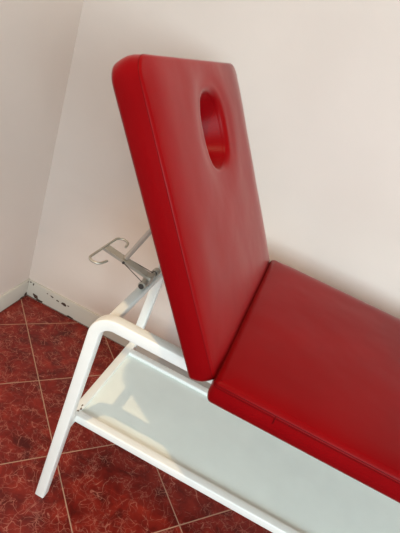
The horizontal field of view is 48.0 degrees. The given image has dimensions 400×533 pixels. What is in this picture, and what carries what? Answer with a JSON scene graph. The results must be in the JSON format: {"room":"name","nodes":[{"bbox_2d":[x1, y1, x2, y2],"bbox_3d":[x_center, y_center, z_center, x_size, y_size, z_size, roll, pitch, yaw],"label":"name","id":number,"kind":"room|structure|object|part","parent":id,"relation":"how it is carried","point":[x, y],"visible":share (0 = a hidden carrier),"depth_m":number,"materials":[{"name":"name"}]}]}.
{"room":"examination room","nodes":[
{"label":"examination room","id":0,"kind":"room"},
{"bbox_2d":[0,0,83,295],"bbox_3d":[-0.981,-0.366,-0.070,0.140,2.750,3.880,26,28,7],"label":"wall","id":1,"kind":"structure","parent":0,"point":[38,37],"depth_m":1.57,"materials":[{"name":"paint"}]},
{"bbox_2d":[0,279,28,311],"bbox_3d":[-1.360,0.759,0.537,0.012,0.088,3.600,26,28,7],"label":"baseboard","id":2,"kind":"structure","parent":1,"relation":"attached to","point":[15,294],"depth_m":2.02,"materials":[{"name":"paint"}]},
{"bbox_2d":[0,295,271,532],"bbox_3d":[0.514,1.781,0.310,4.580,0.120,3.880,26,28,7],"label":"floor","id":3,"kind":"structure","parent":0,"point":[97,485],"depth_m":1.52,"materials":[{"name":"red tile"}]},
{"bbox_2d":[35,54,399,532],"bbox_3d":[0.469,0.414,1.182,1.696,1.286,0.694,26,28,7],"label":"massage table","id":4,"kind":"object","parent":3,"relation":"on","point":[295,428],"visible":1,"depth_m":1.09,"materials":[{"name":"red leather"}]},
{"bbox_3d":[-0.337,0.408,1.209,0.090,0.728,0.030,26,28,7],"label":"leg","id":5,"kind":"part","parent":4,"relation":"part of","materials":[{"name":"white metal"}]},
{"bbox_3d":[-0.306,0.359,1.427,0.026,0.026,0.410,26,28,7],"label":"shelf rail","id":6,"kind":"part","parent":4,"relation":"part of","materials":[{"name":"white metal"}]},
{"bbox_3d":[-0.233,-0.041,1.168,0.044,0.009,0.172,26,28,7],"label":"wire handle","id":7,"kind":"part","parent":4,"relation":"part of","materials":[{"name":"metal"}]},
{"bbox_3d":[-0.111,-0.102,1.121,0.110,0.253,0.013,28,28,11],"label":"support rod","id":8,"kind":"part","parent":4,"relation":"part of","materials":[{"name":"metal"}]},
{"bbox_3d":[-0.203,0.246,1.593,0.090,0.728,0.030,26,28,7],"label":"leg","id":9,"kind":"part","parent":4,"relation":"part of","materials":[{"name":"white metal"}]},
{"bbox_3d":[0.452,0.451,0.951,1.418,0.030,0.030,26,28,7],"label":"rail","id":10,"kind":"part","parent":4,"relation":"part of","materials":[{"name":"white metal"}]},
{"bbox_3d":[0.436,0.636,1.474,1.529,0.026,0.026,26,28,7],"label":"shelf rail","id":11,"kind":"part","parent":4,"relation":"part of","materials":[{"name":"white metal"}]},
{"bbox_3d":[0.334,0.759,1.182,1.529,0.026,0.026,26,28,7],"label":"shelf rail","id":12,"kind":"part","parent":4,"relation":"part of","materials":[{"name":"white metal"}]},
{"bbox_3d":[0.040,-0.172,1.101,0.386,0.539,0.665,26,28,7],"label":"backrest","id":13,"kind":"part","parent":4,"relation":"part of","materials":[{"name":"red leather"}]},
{"bbox_3d":[0.385,0.698,1.329,1.531,0.005,0.311,26,28,7],"label":"shelf panel","id":14,"kind":"part","parent":4,"relation":"part of","materials":[{"name":"white metal"}]},
{"bbox_2d":[207,260,399,502],"bbox_3d":[0.694,0.396,1.093,1.287,0.063,0.684,26,28,7],"label":"seat cushion","id":15,"kind":"object","parent":4,"relation":"on","point":[304,361],"depth_m":0.98,"materials":[{"name":"red leather"}]},
{"bbox_2d":[29,0,399,348],"bbox_3d":[1.571,-0.087,1.286,4.300,2.750,0.140,26,28,7],"label":"wall","id":16,"kind":"structure","parent":0,"point":[319,80],"depth_m":1.53,"materials":[{"name":"paint"}]},
{"bbox_2d":[27,279,210,388],"bbox_3d":[1.101,1.032,1.836,4.300,0.088,0.012,26,28,7],"label":"baseboard","id":17,"kind":"structure","parent":16,"relation":"attached to","point":[36,291],"depth_m":2.07,"materials":[{"name":"paint"}]}
]}

